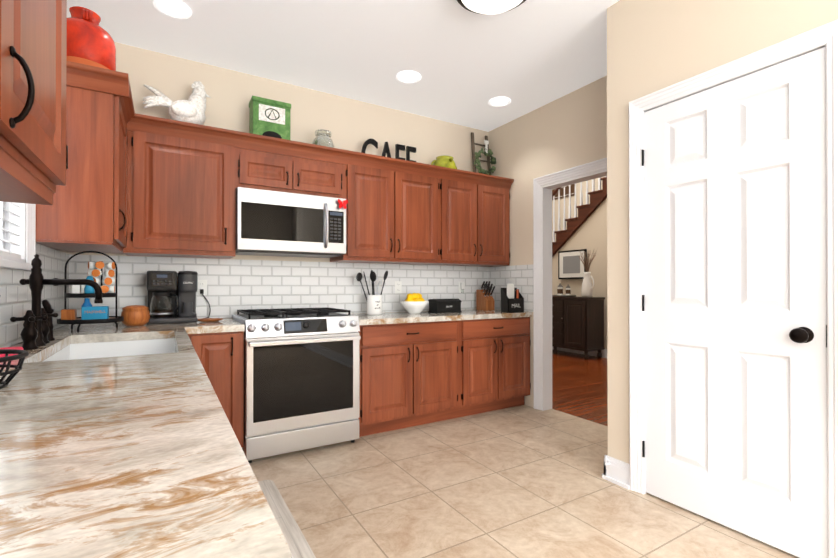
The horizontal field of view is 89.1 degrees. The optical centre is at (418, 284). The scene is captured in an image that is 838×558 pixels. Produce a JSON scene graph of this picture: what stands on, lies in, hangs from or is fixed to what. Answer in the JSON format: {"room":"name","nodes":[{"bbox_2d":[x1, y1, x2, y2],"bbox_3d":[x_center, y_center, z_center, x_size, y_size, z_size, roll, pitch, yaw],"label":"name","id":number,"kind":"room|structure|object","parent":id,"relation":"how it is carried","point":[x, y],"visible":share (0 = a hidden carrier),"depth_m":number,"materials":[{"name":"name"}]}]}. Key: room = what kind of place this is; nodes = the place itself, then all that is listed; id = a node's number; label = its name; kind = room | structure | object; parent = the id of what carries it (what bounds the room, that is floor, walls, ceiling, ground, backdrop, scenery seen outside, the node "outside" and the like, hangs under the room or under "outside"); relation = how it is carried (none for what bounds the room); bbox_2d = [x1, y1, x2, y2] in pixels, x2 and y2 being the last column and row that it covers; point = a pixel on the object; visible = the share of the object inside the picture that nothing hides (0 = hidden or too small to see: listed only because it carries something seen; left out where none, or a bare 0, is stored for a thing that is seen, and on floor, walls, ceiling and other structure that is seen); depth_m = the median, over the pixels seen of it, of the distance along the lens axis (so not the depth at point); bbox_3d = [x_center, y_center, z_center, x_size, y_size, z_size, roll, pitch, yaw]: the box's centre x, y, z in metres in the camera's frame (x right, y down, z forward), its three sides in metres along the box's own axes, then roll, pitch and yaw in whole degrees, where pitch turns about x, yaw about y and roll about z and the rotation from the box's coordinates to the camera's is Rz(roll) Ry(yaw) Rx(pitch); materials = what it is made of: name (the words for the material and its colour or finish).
{"room":"kitchen","nodes":[
{"label":"kitchen","id":0,"kind":"room"},
{"bbox_2d":[3,249,67,270],"bbox_3d":[-0.732,-0.261,0.054,0.120,2.810,6.250,0,0,-31],"label":"wall","id":1,"kind":"structure","parent":0,"point":[63,251],"depth_m":2.60,"materials":[{"name":"beige paint"}]},
{"bbox_2d":[0,0,15,143],"bbox_3d":[-0.621,-0.644,0.318,0.334,0.846,0.486,0,0,-31],"label":"upper cabinet","id":2,"kind":"object","parent":1,"relation":"attached to","point":[7,7],"depth_m":0.65,"materials":[{"name":"brown wood"}]},
{"bbox_2d":[0,201,35,270],"bbox_3d":[-1.520,-0.649,1.408,0.155,1.170,1.330,0,0,-31],"label":"window","id":3,"kind":"structure","parent":1,"relation":"in","point":[25,231],"depth_m":1.90,"materials":[{"name":"white"}]},
{"bbox_2d":[0,202,20,258],"bbox_3d":[-1.515,-0.632,1.411,0.059,1.031,1.136,0,0,-31],"label":"window blinds","id":4,"kind":"object","parent":3,"relation":"attached to","point":[6,252],"visible":0.25,"depth_m":1.79,"materials":[{"name":"white plastic"}]},
{"bbox_2d":[0,243,68,347],"bbox_3d":[-1.457,0.024,1.391,0.008,0.450,3.192,0,0,-31],"label":"backsplash","id":5,"kind":"structure","parent":1,"relation":"attached to","point":[15,298],"depth_m":1.87,"materials":[{"name":"tile"}]},
{"bbox_2d":[0,0,75,203],"bbox_3d":[-0.871,-0.642,0.737,0.334,0.846,0.489,0,0,-31],"label":"upper cabinet","id":6,"kind":"object","parent":1,"relation":"attached to","point":[41,164],"depth_m":0.86,"materials":[{"name":"brown wood"}]},
{"bbox_2d":[28,64,127,251],"bbox_3d":[-1.817,-0.635,2.320,0.334,0.846,0.550,0,0,-31],"label":"upper cabinet","id":7,"kind":"object","parent":1,"relation":"attached to","point":[98,220],"depth_m":2.12,"materials":[{"name":"brown wood"}]},
{"bbox_2d":[66,6,115,70],"bbox_3d":[-1.842,-1.235,2.348,0.279,0.518,0.279,0,0,-31],"label":"ceramic jug","id":8,"kind":"object","parent":7,"relation":"on","point":[90,41],"visible":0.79,"depth_m":2.27,"materials":[{"name":"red ceramic"}]},
{"bbox_2d":[68,42,487,318],"bbox_3d":[-0.799,-0.243,3.724,3.772,2.810,0.120,0,0,-31],"label":"wall","id":9,"kind":"structure","parent":0,"point":[349,124],"depth_m":3.54,"materials":[{"name":"beige paint"}]},
{"bbox_2d":[120,112,239,258],"bbox_3d":[-1.641,-0.632,2.947,0.648,0.846,0.347,0,0,-31],"label":"upper cabinet","id":10,"kind":"object","parent":9,"relation":"attached to","point":[184,178],"depth_m":2.80,"materials":[{"name":"brown wood"}]},
{"bbox_2d":[143,81,210,124],"bbox_3d":[-1.661,-1.203,2.934,0.412,0.459,0.180,0,0,-31],"label":"rooster figurine","id":11,"kind":"object","parent":10,"relation":"on","point":[192,109],"visible":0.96,"depth_m":2.90,"materials":[{"name":"white ceramic"}]},
{"bbox_2d":[240,132,295,192],"bbox_3d":[-1.196,-0.864,3.214,0.388,0.378,0.347,0,0,-31],"label":"upper cabinet","id":12,"kind":"object","parent":9,"relation":"attached to","point":[266,162],"depth_m":3.07,"materials":[{"name":"brown wood"}]},
{"bbox_2d":[249,96,290,139],"bbox_3d":[-1.138,-1.178,3.251,0.285,0.411,0.164,0,0,-31],"label":"tin canister","id":13,"kind":"object","parent":12,"relation":"on","point":[269,117],"visible":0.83,"depth_m":3.18,"materials":[{"name":"green metal"}]},
{"bbox_2d":[236,187,345,257],"bbox_3d":[-0.993,-0.448,3.267,0.789,0.445,0.444,0,0,-31],"label":"microwave","id":14,"kind":"object","parent":12,"relation":"attached to","point":[277,223],"visible":1,"depth_m":3.10,"materials":[{"name":"white metal"}]},
{"bbox_2d":[338,199,347,208],"bbox_3d":[-0.591,-0.617,3.283,0.088,0.075,0.033,0,0,-31],"label":"butterfly magnet","id":15,"kind":"object","parent":14,"relation":"attached to","point":[344,203],"visible":0.98,"depth_m":3.29,"materials":[{"name":"red plastic"}]},
{"bbox_2d":[69,254,487,321],"bbox_3d":[-0.766,0.035,3.668,3.532,0.450,0.008,0,0,-31],"label":"backsplash","id":16,"kind":"structure","parent":9,"relation":"attached to","point":[234,286],"depth_m":3.46,"materials":[{"name":"tile"}]},
{"bbox_2d":[196,280,206,294],"bbox_3d":[-1.610,0.024,3.153,0.070,0.115,0.008,0,0,-31],"label":"outlet","id":17,"kind":"object","parent":16,"relation":"attached to","point":[202,284],"depth_m":3.15,"materials":[{"name":"white plastic"}]},
{"bbox_2d":[200,289,210,318],"bbox_3d":[-1.589,0.147,3.127,0.103,0.220,0.056,0,0,-31],"label":"power cord","id":18,"kind":"object","parent":17,"relation":"attached to","point":[202,291],"visible":0.9,"depth_m":3.13,"materials":[{"name":"black plastic"}]},
{"bbox_2d":[395,281,401,293],"bbox_3d":[-0.194,0.029,3.999,0.070,0.115,0.008,0,0,-31],"label":"outlet","id":19,"kind":"object","parent":16,"relation":"attached to","point":[398,284],"depth_m":4.00,"materials":[{"name":"white plastic"}]},
{"bbox_2d":[460,282,464,292],"bbox_3d":[0.446,0.035,4.361,0.044,0.110,0.029,0,0,-31],"label":"outlet","id":20,"kind":"object","parent":16,"relation":"attached to","point":[462,285],"visible":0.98,"depth_m":4.35,"materials":[{"name":"white plastic"}]},
{"bbox_2d":[296,141,347,199],"bbox_3d":[-0.855,-0.863,3.417,0.406,0.378,0.347,0,0,-31],"label":"upper cabinet","id":21,"kind":"object","parent":9,"relation":"attached to","point":[320,170],"depth_m":3.28,"materials":[{"name":"brown wood"}]},
{"bbox_2d":[312,129,333,147],"bbox_3d":[-0.779,-1.106,3.461,0.184,0.270,0.184,0,0,-31],"label":"cookie jar","id":22,"kind":"object","parent":21,"relation":"on","point":[325,137],"visible":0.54,"depth_m":3.43,"materials":[{"name":"white ceramic"}]},
{"bbox_2d":[330,152,395,263],"bbox_3d":[-0.488,-0.628,3.636,0.450,0.846,0.347,0,0,-31],"label":"upper cabinet","id":23,"kind":"object","parent":9,"relation":"attached to","point":[371,205],"depth_m":3.49,"materials":[{"name":"brown wood"}]},
{"bbox_2d":[361,138,415,161],"bbox_3d":[-0.263,-1.125,3.828,0.544,0.300,0.028,0,0,-31],"label":"cafe letters","id":24,"kind":"object","parent":23,"relation":"on","point":[386,150],"visible":0.5,"depth_m":3.85,"materials":[{"name":"black metal"}]},
{"bbox_2d":[396,160,443,263],"bbox_3d":[-0.096,-0.627,3.870,0.462,0.846,0.347,0,0,-31],"label":"upper cabinet","id":25,"kind":"object","parent":9,"relation":"attached to","point":[419,187],"depth_m":3.73,"materials":[{"name":"brown wood"}]},
{"bbox_2d":[444,168,479,265],"bbox_3d":[0.285,-0.626,4.098,0.428,0.846,0.347,0,0,-31],"label":"upper cabinet","id":26,"kind":"object","parent":9,"relation":"attached to","point":[461,188],"depth_m":3.96,"materials":[{"name":"brown wood"}]},
{"bbox_2d":[431,155,456,168],"bbox_3d":[0.249,-1.090,4.059,0.298,0.243,0.256,0,0,-31],"label":"glazed pot","id":27,"kind":"object","parent":26,"relation":"on","point":[445,161],"visible":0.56,"depth_m":3.98,"materials":[{"name":"ceramic"}]},
{"bbox_2d":[460,173,511,266],"bbox_3d":[0.652,-0.625,4.317,0.427,0.846,0.347,0,0,-31],"label":"upper cabinet","id":28,"kind":"object","parent":9,"relation":"attached to","point":[494,190],"depth_m":4.17,"materials":[{"name":"brown wood"}]},
{"bbox_2d":[471,132,495,174],"bbox_3d":[0.663,-1.278,4.432,0.284,0.602,0.132,0,0,-31],"label":"decor","id":29,"kind":"object","parent":28,"relation":"on","point":[488,152],"visible":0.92,"depth_m":4.40,"materials":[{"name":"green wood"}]},
{"bbox_2d":[67,0,618,131],"bbox_3d":[0.805,-1.701,1.049,3.772,0.080,6.370,0,0,-31],"label":"ceiling","id":30,"kind":"structure","parent":0,"point":[526,56],"depth_m":2.94,"materials":[{"name":"white paint"}]},
{"bbox_2d":[153,0,191,18],"bbox_3d":[-1.471,-1.647,2.542,0.200,0.009,0.200,0,0,-31],"label":"recessed light","id":31,"kind":"object","parent":30,"relation":"in","point":[177,9],"visible":1,"depth_m":2.54,"materials":[{"name":"white"}]},
{"bbox_2d":[396,71,420,83],"bbox_3d":[-0.083,-1.643,3.382,0.200,0.009,0.200,0,0,-31],"label":"recessed light","id":32,"kind":"object","parent":30,"relation":"in","point":[408,77],"visible":1,"depth_m":3.38,"materials":[{"name":"white"}]},
{"bbox_2d":[457,0,525,14],"bbox_3d":[0.406,-1.589,2.300,0.444,0.129,0.444,0,0,-31],"label":"flush-mount ceiling light","id":33,"kind":"object","parent":30,"relation":"attached to","point":[488,7],"visible":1,"depth_m":2.35,"materials":[{"name":"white glass"}]},
{"bbox_2d":[488,97,510,106],"bbox_3d":[0.727,-1.641,3.834,0.200,0.009,0.200,0,0,-31],"label":"recessed light","id":34,"kind":"object","parent":30,"relation":"in","point":[499,101],"visible":1,"depth_m":3.83,"materials":[{"name":"white"}]},
{"bbox_2d":[249,405,798,557],"bbox_3d":[0.805,1.179,1.035,3.772,0.060,6.370,0,0,-31],"label":"floor","id":35,"kind":"structure","parent":0,"point":[523,481],"depth_m":2.29,"materials":[{"name":"tile"}]},
{"bbox_2d":[188,328,244,443],"bbox_3d":[-1.437,0.729,2.899,0.364,0.856,0.627,0,0,-31],"label":"base cabinet","id":36,"kind":"object","parent":35,"relation":"on","point":[222,353],"depth_m":2.68,"materials":[{"name":"brown wood"}]},
{"bbox_2d":[0,322,291,557],"bbox_3d":[-1.190,0.273,1.560,0.640,0.042,3.170,0,0,-31],"label":"countertop","id":37,"kind":"structure","parent":36,"relation":"on","point":[140,456],"depth_m":0.59,"materials":[{"name":"beige stone"}]},
{"bbox_2d":[0,349,28,388],"bbox_3d":[-1.059,0.207,0.992,0.220,0.081,0.220,0,0,-31],"label":"wire basket","id":38,"kind":"object","parent":37,"relation":"on","point":[21,355],"visible":1,"depth_m":1.04,"materials":[{"name":"black metal"}]},
{"bbox_2d":[0,347,22,356],"bbox_3d":[-1.407,0.235,1.453,0.065,0.030,0.110,0,0,-31],"label":"sponge","id":39,"kind":"object","parent":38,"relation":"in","point":[18,348],"visible":0.31,"depth_m":1.46,"materials":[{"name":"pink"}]},
{"bbox_2d":[10,254,102,349],"bbox_3d":[-1.519,0.063,1.824,0.273,0.378,0.396,0,0,-31],"label":"bridge faucet","id":40,"kind":"object","parent":37,"relation":"on","point":[37,330],"visible":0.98,"depth_m":1.74,"materials":[{"name":"black metal"}]},
{"bbox_2d":[57,251,123,331],"bbox_3d":[-1.851,0.033,2.406,0.300,0.444,0.300,0,0,-31],"label":"tray stand","id":41,"kind":"object","parent":37,"relation":"on","point":[90,314],"visible":0.92,"depth_m":2.34,"materials":[{"name":"black metal"}]},
{"bbox_2d":[61,276,108,319],"bbox_3d":[-1.837,0.074,2.344,0.210,0.245,0.121,0,0,-31],"label":"decorations","id":42,"kind":"object","parent":41,"relation":"on","point":[88,312],"depth_m":2.32,"materials":[{"name":"metal"}]},
{"bbox_2d":[32,336,175,359],"bbox_3d":[-1.312,0.400,1.848,0.482,0.234,0.936,0,0,-31],"label":"sink","id":43,"kind":"object","parent":37,"relation":"in","point":[123,345],"depth_m":2.20,"materials":[{"name":"white ceramic"}]},
{"bbox_2d":[121,305,149,325],"bbox_3d":[-1.757,0.192,2.637,0.152,0.128,0.152,0,0,-31],"label":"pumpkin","id":44,"kind":"object","parent":37,"relation":"on","point":[135,315],"visible":0.96,"depth_m":2.58,"materials":[{"name":"orange"}]},
{"bbox_2d":[146,271,197,323],"bbox_3d":[-1.689,0.082,2.917,0.302,0.350,0.290,0,0,-31],"label":"coffee maker","id":45,"kind":"object","parent":37,"relation":"on","point":[165,301],"visible":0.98,"depth_m":2.86,"materials":[{"name":"grey plastic"}]},
{"bbox_2d":[184,318,243,331],"bbox_3d":[-1.421,0.279,2.902,0.340,0.042,0.630,0,0,-31],"label":"countertop","id":46,"kind":"structure","parent":36,"relation":"on","point":[198,326],"depth_m":2.66,"materials":[{"name":"beige stone"}]},
{"bbox_2d":[198,318,222,321],"bbox_3d":[-1.438,0.247,2.932,0.165,0.020,0.132,0,0,-31],"label":"wooden dish","id":47,"kind":"object","parent":46,"relation":"on","point":[210,319],"visible":1,"depth_m":2.89,"materials":[{"name":"brown wood"}]},
{"bbox_2d":[258,480,315,557],"bbox_3d":[-0.595,1.145,1.620,0.445,0.011,1.810,0,0,-31],"label":"kitchen mat","id":48,"kind":"object","parent":35,"relation":"on","point":[297,543],"visible":0.04,"depth_m":2.04,"materials":[{"name":"grey"}]},
{"bbox_2d":[232,307,360,462],"bbox_3d":[-0.918,0.676,3.156,0.774,0.965,0.701,0,0,-31],"label":"gas range","id":49,"kind":"object","parent":35,"relation":"on","point":[301,378],"visible":1,"depth_m":2.88,"materials":[{"name":"silver metal"}]},
{"bbox_2d":[358,320,463,436],"bbox_3d":[-0.208,0.733,3.633,0.923,0.856,0.627,0,0,-31],"label":"base cabinet","id":50,"kind":"object","parent":35,"relation":"on","point":[412,371],"depth_m":3.36,"materials":[{"name":"brown wood"}]},
{"bbox_2d":[350,310,531,323],"bbox_3d":[0.153,0.284,3.843,1.755,0.042,0.630,0,0,-31],"label":"countertop","id":51,"kind":"structure","parent":50,"relation":"on","point":[386,318],"depth_m":3.57,"materials":[{"name":"beige stone"}]},
{"bbox_2d":[356,270,387,314],"bbox_3d":[-0.397,0.067,3.680,0.295,0.389,0.142,0,0,-31],"label":"utensil crock","id":52,"kind":"object","parent":51,"relation":"on","point":[374,304],"visible":1,"depth_m":3.63,"materials":[{"name":"white ceramic"}]},
{"bbox_2d":[400,293,428,313],"bbox_3d":[-0.041,0.169,3.814,0.258,0.185,0.258,0,0,-31],"label":"fruit bowl","id":53,"kind":"object","parent":51,"relation":"on","point":[414,303],"visible":1,"depth_m":3.75,"materials":[{"name":"white ceramic"}]},
{"bbox_2d":[428,299,461,312],"bbox_3d":[0.243,0.199,3.984,0.280,0.128,0.152,0,0,-31],"label":"box","id":54,"kind":"object","parent":51,"relation":"on","point":[444,305],"visible":1,"depth_m":3.92,"materials":[{"name":"black"}]},
{"bbox_2d":[476,281,494,310],"bbox_3d":[0.683,0.116,4.324,0.110,0.296,0.188,0,0,-31],"label":"knife block","id":55,"kind":"object","parent":51,"relation":"on","point":[485,300],"visible":1,"depth_m":4.29,"materials":[{"name":"brown wood"}]},
{"bbox_2d":[501,284,523,312],"bbox_3d":[0.887,0.128,4.042,0.200,0.270,0.101,0,0,-31],"label":"holder","id":56,"kind":"object","parent":51,"relation":"on","point":[512,299],"visible":1,"depth_m":4.00,"materials":[{"name":"black"}]},
{"bbox_2d":[464,316,531,415],"bbox_3d":[0.548,0.735,4.085,0.838,0.856,0.627,0,0,-31],"label":"base cabinet","id":57,"kind":"object","parent":35,"relation":"on","point":[496,348],"depth_m":3.82,"materials":[{"name":"brown wood"}]},
{"bbox_2d":[488,75,606,407],"bbox_3d":[1.328,-0.243,3.725,0.120,2.810,2.060,0,0,-31],"label":"wall","id":58,"kind":"structure","parent":0,"point":[567,131],"depth_m":3.96,"materials":[{"name":"beige paint"}]},
{"bbox_2d":[488,264,532,311],"bbox_3d":[0.916,0.038,4.289,0.008,0.450,0.652,0,0,-31],"label":"backsplash","id":59,"kind":"structure","parent":58,"relation":"attached to","point":[520,277],"depth_m":4.23,"materials":[{"name":"tile"}]},
{"bbox_2d":[533,158,606,410],"bbox_3d":[1.428,0.084,3.557,0.162,2.155,1.120,0,0,-31],"label":"door frame","id":60,"kind":"structure","parent":58,"relation":"attached to","point":[544,186],"depth_m":3.94,"materials":[{"name":"white wood"}]},
{"bbox_2d":[552,176,604,241],"bbox_3d":[3.193,-1.314,8.562,0.120,5.000,7.620,0,0,-31],"label":"wall","id":61,"kind":"structure","parent":0,"point":[572,201],"depth_m":8.61,"materials":[{"name":"beige paint"}]},
{"bbox_2d":[552,184,574,199],"bbox_3d":[2.931,-2.056,8.865,0.022,0.535,0.788,0,0,-31],"label":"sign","id":62,"kind":"object","parent":61,"relation":"attached to","point":[566,191],"visible":0.1,"depth_m":8.71,"materials":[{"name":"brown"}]},
{"bbox_2d":[552,198,606,348],"bbox_3d":[2.841,-1.321,7.231,0.080,5.000,5.696,0,0,-31],"label":"wall","id":63,"kind":"structure","parent":0,"point":[590,233],"depth_m":7.04,"materials":[{"name":"beige paint"}]},
{"bbox_2d":[558,249,586,278],"bbox_3d":[2.648,-0.340,7.370,0.030,0.500,0.580,0,0,-31],"label":"framed picture","id":64,"kind":"object","parent":63,"relation":"attached to","point":[570,265],"visible":0.83,"depth_m":7.36,"materials":[{"name":"black"}]},
{"bbox_2d":[552,346,606,357],"bbox_3d":[2.174,1.114,8.162,0.028,0.140,6.000,0,0,-31],"label":"baseboard","id":65,"kind":"structure","parent":63,"relation":"attached to","point":[604,352],"depth_m":7.16,"materials":[{"name":"white"}]},
{"bbox_2d":[552,349,607,425],"bbox_3d":[2.758,1.206,6.472,5.160,0.060,10.500,0,0,-31],"label":"floor","id":66,"kind":"structure","parent":0,"point":[579,385],"depth_m":4.86,"materials":[{"name":"brown wood"}]},
{"bbox_2d":[552,297,604,359],"bbox_3d":[2.424,0.694,7.259,0.458,0.969,1.370,0,0,-31],"label":"sideboard","id":67,"kind":"object","parent":66,"relation":"on","point":[577,323],"visible":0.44,"depth_m":6.76,"materials":[{"name":"brown wood"}]},
{"bbox_2d":[552,283,575,296],"bbox_3d":[2.443,0.093,7.198,0.400,0.231,0.400,0,0,-31],"label":"tray","id":68,"kind":"object","parent":67,"relation":"on","point":[560,291],"visible":0.98,"depth_m":7.12,"materials":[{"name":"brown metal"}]},
{"bbox_2d":[578,250,596,296],"bbox_3d":[2.690,-0.183,6.808,0.344,0.779,0.384,0,0,-31],"label":"pitcher","id":69,"kind":"object","parent":67,"relation":"on","point":[587,289],"visible":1,"depth_m":6.74,"materials":[{"name":"white ceramic"}]},
{"bbox_2d":[552,176,606,256],"bbox_3d":[2.675,-0.892,8.304,1.012,4.150,4.195,0,0,-31],"label":"staircase","id":70,"kind":"structure","parent":66,"relation":"on","point":[586,210],"depth_m":7.35,"materials":[{"name":"brown wood"}]},
{"bbox_2d":[607,0,837,463],"bbox_3d":[2.540,-0.257,0.879,0.720,2.810,4.310,0,0,-31],"label":"wall","id":71,"kind":"structure","parent":0,"point":[654,46],"depth_m":2.36,"materials":[{"name":"beige paint"}]},
{"bbox_2d":[629,19,837,557],"bbox_3d":[1.478,0.060,2.050,0.141,2.187,0.908,0,0,-31],"label":"door frame","id":72,"kind":"structure","parent":71,"relation":"attached to","point":[822,36],"depth_m":1.95,"materials":[{"name":"white wood"}]},
{"bbox_2d":[642,47,827,557],"bbox_3d":[1.424,0.094,2.022,0.103,2.095,0.767,0,0,-31],"label":"pantry door","id":73,"kind":"structure","parent":71,"relation":"in","point":[735,318],"depth_m":1.96,"materials":[{"name":"white wood"}]}
]}

